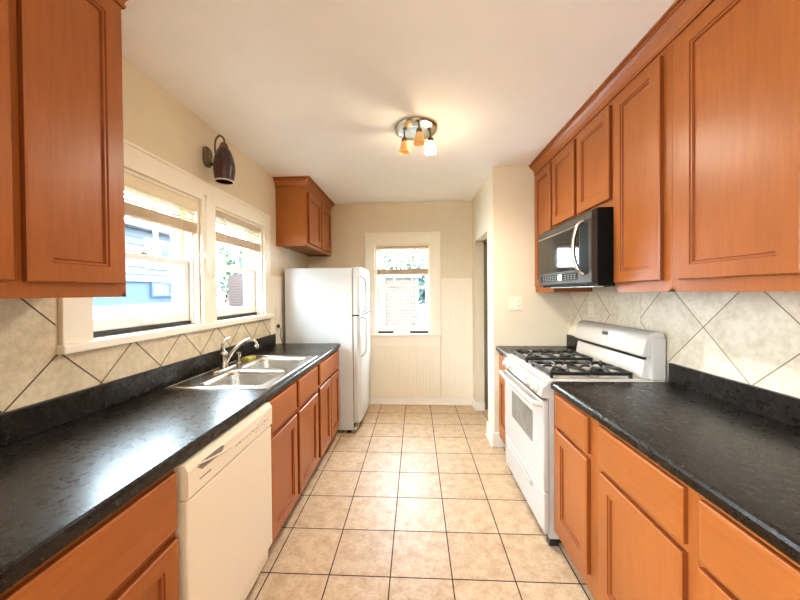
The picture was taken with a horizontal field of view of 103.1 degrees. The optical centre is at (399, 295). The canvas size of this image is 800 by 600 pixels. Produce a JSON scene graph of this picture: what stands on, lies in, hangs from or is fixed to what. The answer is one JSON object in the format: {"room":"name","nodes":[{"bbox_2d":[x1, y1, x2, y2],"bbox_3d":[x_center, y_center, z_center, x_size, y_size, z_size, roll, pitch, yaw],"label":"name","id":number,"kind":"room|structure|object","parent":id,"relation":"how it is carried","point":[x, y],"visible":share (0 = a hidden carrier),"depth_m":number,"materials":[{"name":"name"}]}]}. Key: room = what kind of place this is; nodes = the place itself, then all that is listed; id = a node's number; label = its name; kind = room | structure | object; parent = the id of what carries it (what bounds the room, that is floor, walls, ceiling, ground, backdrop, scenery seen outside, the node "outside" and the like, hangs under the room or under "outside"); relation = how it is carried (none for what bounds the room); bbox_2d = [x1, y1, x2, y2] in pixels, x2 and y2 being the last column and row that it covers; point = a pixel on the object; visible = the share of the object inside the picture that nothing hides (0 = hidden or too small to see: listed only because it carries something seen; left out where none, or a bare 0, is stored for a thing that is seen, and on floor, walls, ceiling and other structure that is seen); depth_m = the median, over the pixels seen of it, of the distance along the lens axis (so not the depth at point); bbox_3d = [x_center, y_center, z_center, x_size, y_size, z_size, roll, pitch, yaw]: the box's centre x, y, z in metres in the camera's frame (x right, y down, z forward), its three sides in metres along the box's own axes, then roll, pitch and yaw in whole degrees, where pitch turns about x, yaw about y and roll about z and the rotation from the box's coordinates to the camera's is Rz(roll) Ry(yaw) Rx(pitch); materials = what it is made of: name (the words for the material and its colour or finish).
{"room":"kitchen","nodes":[
{"label":"kitchen","id":0,"kind":"room"},
{"bbox_2d":[55,56,307,345],"bbox_3d":[-1.428,0.148,0.443,0.160,2.530,7.540,0,1,3],"label":"wall","id":1,"kind":"structure","parent":0,"point":[154,121],"depth_m":1.90,"materials":[{"name":"paint"}]},
{"bbox_2d":[0,298,56,412],"bbox_3d":[-1.340,0.202,0.491,0.008,0.377,1.424,0,1,3],"label":"backsplash","id":2,"kind":"structure","parent":1,"relation":"attached to","point":[28,355],"depth_m":1.11,"materials":[{"name":"tile"}]},
{"bbox_2d":[0,0,125,298],"bbox_3d":[-1.162,-0.510,0.834,0.340,1.038,0.638,0,1,3],"label":"upper cabinet","id":3,"kind":"object","parent":1,"relation":"attached to","point":[62,209],"visible":1,"depth_m":0.93,"materials":[{"name":"brown wood"}]},
{"bbox_2d":[114,0,127,9],"bbox_3d":[-1.150,-1.076,0.825,0.376,0.092,0.755,0,1,3],"label":"crown molding","id":4,"kind":"structure","parent":3,"relation":"on","point":[121,3],"depth_m":1.14,"materials":[{"name":"brown wood"}]},
{"bbox_2d":[93,168,200,337],"bbox_3d":[-1.367,-0.211,1.677,0.155,0.785,0.691,0,1,3],"label":"window","id":5,"kind":"structure","parent":1,"relation":"in","point":[184,261],"depth_m":1.96,"materials":[{"name":"beige paint"}]},
{"bbox_2d":[124,172,196,233],"bbox_3d":[-1.315,-0.484,1.671,0.054,0.202,0.651,0,1,3],"label":"window blind","id":6,"kind":"object","parent":5,"relation":"attached to","point":[134,185],"visible":0.54,"depth_m":1.70,"materials":[{"name":"beige fabric"}]},
{"bbox_2d":[57,318,270,396],"bbox_3d":[-1.259,0.295,2.087,0.008,0.158,1.768,0,1,3],"label":"wall tiles","id":7,"kind":"structure","parent":1,"relation":"attached to","point":[77,371],"depth_m":1.56,"materials":[{"name":"tile"}]},
{"bbox_2d":[56,138,273,354],"bbox_3d":[-1.329,-0.258,2.091,0.200,0.948,1.780,0,1,3],"label":"trim","id":8,"kind":"structure","parent":1,"relation":"attached to","point":[75,315],"depth_m":1.87,"materials":[{"name":"beige paint"}]},
{"bbox_2d":[203,194,214,277],"bbox_3d":[-1.240,-0.382,2.069,0.018,0.537,0.108,0,1,3],"label":"lift cord","id":9,"kind":"object","parent":1,"relation":"hanging from","point":[204,254],"visible":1,"depth_m":2.04,"materials":[{"name":"white fabric"}]},
{"bbox_2d":[203,135,234,184],"bbox_3d":[-1.180,-0.900,2.080,0.188,0.314,0.130,0,1,3],"label":"wall sconce","id":10,"kind":"object","parent":1,"relation":"attached to","point":[223,164],"visible":1,"depth_m":2.05,"materials":[{"name":"brown metal"}]},
{"bbox_2d":[215,207,262,319],"bbox_3d":[-1.326,-0.220,2.505,0.155,0.785,0.693,0,1,3],"label":"window","id":11,"kind":"structure","parent":1,"relation":"in","point":[252,270],"depth_m":2.79,"materials":[{"name":"beige paint"}]},
{"bbox_2d":[215,210,260,302],"bbox_3d":[-1.272,-0.272,2.501,0.054,0.645,0.653,0,1,3],"label":"window blind","id":12,"kind":"object","parent":11,"relation":"attached to","point":[224,238],"visible":0.75,"depth_m":2.45,"materials":[{"name":"beige fabric"}]},
{"bbox_2d":[273,309,276,320],"bbox_3d":[-1.195,0.187,3.064,0.018,0.115,0.072,0,1,3],"label":"wall outlet","id":13,"kind":"object","parent":1,"relation":"attached to","point":[274,310],"visible":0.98,"depth_m":3.06,"materials":[{"name":"beige plastic"}]},
{"bbox_2d":[275,322,278,333],"bbox_3d":[-1.198,0.317,3.088,0.009,0.115,0.072,0,1,3],"label":"wall outlet","id":14,"kind":"object","parent":1,"relation":"attached to","point":[276,323],"visible":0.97,"depth_m":3.08,"materials":[{"name":"beige plastic"}]},
{"bbox_2d":[270,276,285,343],"bbox_3d":[-1.183,0.544,3.502,0.016,1.473,1.055,0,1,3],"label":"trim","id":15,"kind":"structure","parent":1,"relation":"attached to","point":[277,283],"depth_m":3.15,"materials":[{"name":"beige paint"}]},
{"bbox_2d":[273,176,334,256],"bbox_3d":[-1.021,-0.821,3.535,0.358,0.658,0.963,0,1,3],"label":"upper cabinet","id":16,"kind":"object","parent":1,"relation":"attached to","point":[303,222],"visible":1,"depth_m":3.12,"materials":[{"name":"brown wood"}]},
{"bbox_2d":[308,201,486,396],"bbox_3d":[0.718,0.093,4.030,3.770,2.530,0.160,0,1,3],"label":"wall","id":17,"kind":"structure","parent":0,"point":[453,219],"depth_m":3.97,"materials":[{"name":"paint"}]},
{"bbox_2d":[375,244,430,333],"bbox_3d":[0.037,-0.083,4.060,0.688,1.115,0.155,0,1,3],"label":"window","id":18,"kind":"structure","parent":17,"relation":"in","point":[427,329],"depth_m":4.04,"materials":[{"name":"beige paint"}]},
{"bbox_2d":[377,246,427,295],"bbox_3d":[0.033,-0.311,4.003,0.648,0.620,0.054,0,1,3],"label":"window blind","id":19,"kind":"object","parent":18,"relation":"attached to","point":[381,271],"visible":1,"depth_m":3.99,"materials":[{"name":"beige fabric"}]},
{"bbox_2d":[364,232,442,345],"bbox_3d":[0.044,-0.080,4.041,0.965,1.418,0.202,0,1,3],"label":"trim","id":20,"kind":"structure","parent":17,"relation":"attached to","point":[391,238],"depth_m":3.96,"materials":[{"name":"beige paint"}]},
{"bbox_2d":[370,345,440,396],"bbox_3d":[0.057,0.937,3.983,0.900,0.661,0.016,0,1,3],"label":"wainscoting","id":21,"kind":"structure","parent":17,"relation":"attached to","point":[395,371],"depth_m":3.98,"materials":[{"name":"beige paint"}]},
{"bbox_2d":[369,396,472,404],"bbox_3d":[0.259,1.315,3.970,1.298,0.094,0.028,0,1,3],"label":"baseboard","id":22,"kind":"structure","parent":17,"relation":"attached to","point":[373,400],"depth_m":3.96,"materials":[{"name":"white paint"}]},
{"bbox_2d":[441,278,472,396],"bbox_3d":[0.708,0.524,3.946,0.386,1.476,0.016,0,1,3],"label":"wainscoting","id":23,"kind":"structure","parent":17,"relation":"attached to","point":[456,293],"depth_m":3.94,"materials":[{"name":"beige paint"}]},
{"bbox_2d":[121,0,676,203],"bbox_3d":[0.440,-1.194,0.491,3.950,0.120,8.150,0,1,3],"label":"ceiling","id":24,"kind":"structure","parent":0,"point":[319,90],"depth_m":1.64,"materials":[{"name":"paint"}]},
{"bbox_2d":[395,117,437,154],"bbox_3d":[0.110,-1.068,2.176,0.294,0.156,0.294,0,1,3],"label":"ceiling light","id":25,"kind":"object","parent":24,"relation":"attached to","point":[416,129],"visible":1,"depth_m":2.14,"materials":[{"name":"silver metal"}]},
{"bbox_2d":[245,404,594,599],"bbox_3d":[0.463,1.426,0.518,3.950,0.060,8.150,0,1,3],"label":"floor","id":26,"kind":"structure","parent":0,"point":[415,502],"depth_m":1.92,"materials":[{"name":"beige tile"}]},
{"bbox_2d":[0,469,178,599],"bbox_3d":[-1.009,0.970,0.700,0.630,0.871,0.615,0,1,3],"label":"base cabinet","id":27,"kind":"object","parent":26,"relation":"on","point":[132,553],"visible":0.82,"depth_m":0.80,"materials":[{"name":"brown wood"}]},
{"bbox_2d":[174,402,271,599],"bbox_3d":[-0.940,0.965,1.305,0.596,0.866,0.586,0,1,3],"label":"dishwasher","id":28,"kind":"object","parent":26,"relation":"on","point":[223,532],"visible":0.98,"depth_m":1.21,"materials":[{"name":"white plastic"}]},
{"bbox_2d":[266,365,318,549],"bbox_3d":[-0.943,0.956,2.025,0.630,0.871,0.839,0,1,3],"label":"base cabinet","id":29,"kind":"object","parent":26,"relation":"on","point":[294,426],"visible":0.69,"depth_m":1.89,"materials":[{"name":"brown wood"}]},
{"bbox_2d":[0,334,340,594],"bbox_3d":[-0.978,0.452,1.436,0.629,0.146,3.362,0,1,3],"label":"countertop","id":30,"kind":"structure","parent":29,"relation":"on","point":[68,462],"depth_m":1.05,"materials":[{"name":"black stone"}]},
{"bbox_2d":[211,337,258,373],"bbox_3d":[-1.046,0.369,2.043,0.228,0.208,0.232,0,1,3],"label":"kitchen faucet","id":31,"kind":"object","parent":30,"relation":"on","point":[225,357],"visible":1,"depth_m":2.04,"materials":[{"name":"silver metal"}]},
{"bbox_2d":[166,356,316,388],"bbox_3d":[-0.932,0.562,2.060,0.540,0.182,0.834,0,1,3],"label":"sink","id":32,"kind":"object","parent":30,"relation":"in","point":[261,372],"visible":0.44,"depth_m":2.01,"materials":[{"name":"silver metal"}]},
{"bbox_2d":[235,352,241,363],"bbox_3d":[-1.123,0.433,2.213,0.042,0.078,0.042,0,1,3],"label":"sprayer","id":33,"kind":"object","parent":32,"relation":"on","point":[238,354],"visible":1,"depth_m":2.20,"materials":[{"name":"silver metal"}]},
{"bbox_2d":[241,355,255,360],"bbox_3d":[-1.114,0.460,2.341,0.057,0.022,0.105,0,1,3],"label":"sponge","id":34,"kind":"object","parent":32,"relation":"on","point":[250,357],"visible":1,"depth_m":2.31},
{"bbox_2d":[285,267,369,432],"bbox_3d":[-0.724,0.544,3.538,0.811,1.661,0.753,0,1,3],"label":"refrigerator","id":35,"kind":"object","parent":26,"relation":"on","point":[323,305],"visible":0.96,"depth_m":3.16,"materials":[{"name":"white metal"}]},
{"bbox_2d":[317,349,339,462],"bbox_3d":[-0.906,0.949,2.774,0.630,0.871,0.657,0,1,3],"label":"base cabinet","id":36,"kind":"object","parent":26,"relation":"on","point":[328,368],"visible":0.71,"depth_m":2.66,"materials":[{"name":"brown wood"}]},
{"bbox_2d":[499,353,505,445],"bbox_3d":[1.184,0.931,2.666,0.639,0.871,0.351,0,1,3],"label":"base cabinet","id":37,"kind":"object","parent":26,"relation":"on","point":[501,357],"visible":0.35,"depth_m":2.72,"materials":[{"name":"brown wood"}]},
{"bbox_2d":[496,334,578,356],"bbox_3d":[1.178,0.422,2.667,0.644,0.143,0.375,0,1,3],"label":"countertop","id":38,"kind":"structure","parent":37,"relation":"on","point":[572,342],"depth_m":2.73,"materials":[{"name":"black stone"}]},
{"bbox_2d":[554,391,596,599],"bbox_3d":[1.126,0.944,1.507,0.639,0.871,0.410,0,1,3],"label":"base cabinet","id":39,"kind":"object","parent":26,"relation":"on","point":[575,431],"visible":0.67,"depth_m":1.45,"materials":[{"name":"brown wood"}]},
{"bbox_2d":[499,320,665,545],"bbox_3d":[1.097,0.784,2.101,0.708,1.179,0.762,0,1,3],"label":"gas stove","id":40,"kind":"object","parent":26,"relation":"on","point":[605,352],"visible":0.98,"depth_m":1.90,"materials":[{"name":"white metal"}]},
{"bbox_2d":[507,354,665,384],"bbox_3d":[1.134,0.467,2.096,0.623,0.026,0.762,0,1,3],"label":"cooktop","id":41,"kind":"object","parent":40,"relation":"in","point":[536,373],"depth_m":1.86,"materials":[{"name":"white metal"}]},
{"bbox_2d":[597,422,698,599],"bbox_3d":[1.104,0.948,1.065,0.639,0.871,0.471,0,1,3],"label":"base cabinet","id":42,"kind":"object","parent":26,"relation":"on","point":[648,518],"visible":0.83,"depth_m":1.04,"materials":[{"name":"brown wood"}]},
{"bbox_2d":[698,494,799,599],"bbox_3d":[1.079,0.953,0.563,0.639,0.871,0.530,0,1,3],"label":"base cabinet","id":43,"kind":"object","parent":26,"relation":"on","point":[735,563],"visible":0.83,"depth_m":0.72,"materials":[{"name":"brown wood"}]},
{"bbox_2d":[551,363,799,564],"bbox_3d":[1.084,0.443,0.681,0.634,0.143,2.060,0,1,3],"label":"countertop","id":44,"kind":"structure","parent":43,"relation":"on","point":[736,444],"depth_m":1.07,"materials":[{"name":"black stone"}]},
{"bbox_2d":[472,166,567,431],"bbox_3d":[1.721,0.091,3.365,1.700,2.530,1.070,0,1,3],"label":"wall partition","id":45,"kind":"structure","parent":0,"point":[503,209],"depth_m":2.86,"materials":[{"name":"paint"}]},
{"bbox_2d":[484,242,487,408],"bbox_3d":[1.336,0.356,3.761,0.674,1.982,0.038,0,1,3],"label":"door","id":46,"kind":"structure","parent":45,"relation":"in","point":[485,243],"depth_m":3.76,"materials":[{"name":"brown paint"}]},
{"bbox_2d":[472,398,505,446],"bbox_3d":[0.917,1.297,3.387,0.128,0.128,1.060,0,1,3],"label":"baseboard","id":47,"kind":"structure","parent":45,"relation":"attached to","point":[494,438],"depth_m":2.96,"materials":[{"name":"white paint"}]},
{"bbox_2d":[509,297,521,309],"bbox_3d":[1.040,0.071,2.852,0.120,0.120,0.018,0,1,3],"label":"wall outlet","id":48,"kind":"object","parent":45,"relation":"attached to","point":[515,303],"visible":1,"depth_m":2.85,"materials":[{"name":"beige plastic"}]},
{"bbox_2d":[593,287,669,381],"bbox_3d":[1.427,0.131,-0.315,0.150,2.530,6.310,0,1,3],"label":"wall","id":49,"kind":"structure","parent":0,"point":[595,289],"depth_m":2.28,"materials":[{"name":"paint"}]},
{"bbox_2d":[534,158,592,291],"bbox_3d":[1.337,-0.550,2.646,0.311,1.038,0.378,0,1,3],"label":"upper cabinet","id":50,"kind":"object","parent":49,"relation":"attached to","point":[542,179],"visible":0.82,"depth_m":2.64,"materials":[{"name":"brown wood"}]},
{"bbox_2d":[538,207,614,287],"bbox_3d":[1.225,-0.269,2.084,0.462,0.432,0.746,0,1,3],"label":"microwave","id":51,"kind":"object","parent":49,"relation":"attached to","point":[578,252],"visible":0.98,"depth_m":1.81,"materials":[{"name":"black metal"}]},
{"bbox_2d":[552,98,614,226],"bbox_3d":[1.306,-0.776,2.074,0.311,0.574,0.758,0,1,3],"label":"upper cabinet","id":52,"kind":"object","parent":49,"relation":"attached to","point":[582,171],"visible":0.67,"depth_m":1.97,"materials":[{"name":"brown wood"}]},
{"bbox_2d":[568,292,609,335],"bbox_3d":[1.489,0.158,2.532,0.008,0.380,0.614,0,1,3],"label":"backsplash","id":53,"kind":"structure","parent":49,"relation":"attached to","point":[577,301],"depth_m":2.54,"materials":[{"name":"beige tile"}]},
{"bbox_2d":[588,302,593,316],"bbox_3d":[1.471,0.107,2.458,0.018,0.115,0.070,0,1,3],"label":"light switch","id":54,"kind":"object","parent":49,"relation":"attached to","point":[590,304],"visible":1,"depth_m":2.45,"materials":[{"name":"beige plastic"}]},
{"bbox_2d":[610,287,640,328],"bbox_3d":[1.466,0.186,2.073,0.008,0.510,0.299,0,1,3],"label":"backsplash","id":55,"kind":"structure","parent":49,"relation":"attached to","point":[625,307],"depth_m":2.06,"materials":[{"name":"tile"}]},
{"bbox_2d":[613,43,671,291],"bbox_3d":[1.280,-0.538,1.507,0.311,1.038,0.378,0,1,3],"label":"upper cabinet","id":56,"kind":"object","parent":49,"relation":"attached to","point":[642,111],"visible":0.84,"depth_m":1.47,"materials":[{"name":"brown wood"}]},
{"bbox_2d":[641,291,799,397],"bbox_3d":[1.402,0.177,0.782,0.008,0.380,2.279,0,1,3],"label":"backsplash","id":57,"kind":"structure","parent":49,"relation":"attached to","point":[752,338],"depth_m":1.35,"materials":[{"name":"tile"}]},
{"bbox_2d":[672,0,799,291],"bbox_3d":[1.248,-0.532,0.856,0.311,1.038,0.923,0,1,3],"label":"upper cabinet","id":58,"kind":"object","parent":49,"relation":"attached to","point":[736,66],"visible":1,"depth_m":1.05,"materials":[{"name":"brown wood"}]},
{"bbox_2d":[529,0,713,175],"bbox_3d":[1.116,-1.103,1.589,0.055,0.092,2.508,0,1,3],"label":"crown molding","id":59,"kind":"structure","parent":58,"relation":"attached to","point":[681,13],"depth_m":1.54,"materials":[{"name":"brown wood"}]},
{"label":"outside","id":60,"kind":"structure","parent":0,"visible":0},
{"bbox_2d":[93,300,384,318],"bbox_3d":[-7.686,0.548,8.400,13.000,0.781,28.000,0,1,3],"label":"ground","id":61,"kind":"structure","parent":60,"point":[121,310],"depth_m":6.09,"materials":[{"name":"white"}]},
{"bbox_2d":[93,223,171,305],"bbox_3d":[-7.900,-0.574,2.291,4.600,2.650,12.600,0,1,3],"label":"neighbor house","id":62,"kind":"structure","parent":61,"relation":"on","point":[145,282],"depth_m":7.03,"materials":[{"name":"blue painted siding"},{"name":"white painted trim"},{"name":"glass"}]},
{"bbox_2d":[216,235,242,289],"bbox_3d":[-6.763,-1.139,14.768,3.727,4.318,3.808,0,1,3],"label":"leafy tree","id":63,"kind":"object","parent":61,"relation":"on","point":[226,259],"visible":0.14,"depth_m":13.95,"materials":[{"name":"green plant"}]},
{"bbox_2d":[216,245,242,300],"bbox_3d":[-11.483,-1.402,20.977,4.849,5.000,5.121,0,1,3],"label":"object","id":64,"kind":"object","parent":61,"relation":"on","point":[223,286],"visible":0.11,"depth_m":20.59,"materials":[{"name":"green plant"}]},
{"bbox_2d":[228,275,243,306],"bbox_3d":[-4.621,0.028,9.193,0.450,1.250,0.400,0,1,3],"label":"brick pier","id":65,"kind":"structure","parent":61,"relation":"on","point":[235,282],"depth_m":8.99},
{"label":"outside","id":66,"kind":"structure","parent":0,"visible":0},
{"bbox_2d":[419,314,424,326],"bbox_3d":[6.065,1.932,16.840,13.600,0.300,25.800,0,1,3],"label":"yard","id":67,"kind":"structure","parent":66,"point":[421,316],"depth_m":22.55,"materials":[{"name":"white"}]},
{"bbox_2d":[381,252,383,326],"bbox_3d":[-0.436,0.488,7.011,0.140,2.900,0.150,0,1,3],"label":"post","id":68,"kind":"object","parent":67,"relation":"on","point":[382,296],"visible":0.14,"depth_m":6.93,"materials":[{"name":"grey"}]},
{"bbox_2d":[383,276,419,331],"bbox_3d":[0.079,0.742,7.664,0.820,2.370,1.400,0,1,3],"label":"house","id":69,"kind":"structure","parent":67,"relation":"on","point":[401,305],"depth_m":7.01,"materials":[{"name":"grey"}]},
{"bbox_2d":[383,250,424,283],"bbox_3d":[0.372,-1.504,14.521,5.689,6.724,5.424,0,1,38],"label":"leafy tree","id":70,"kind":"object","parent":67,"relation":"on","point":[414,254],"visible":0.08,"depth_m":13.84,"materials":[{"name":"green plant"}]},
{"bbox_2d":[407,257,424,310],"bbox_3d":[1.461,0.123,10.326,2.597,3.539,2.719,0,1,3],"label":"leafy tree","id":71,"kind":"object","parent":67,"relation":"on","point":[417,265],"visible":0.08,"depth_m":9.90,"materials":[{"name":"green plant"}]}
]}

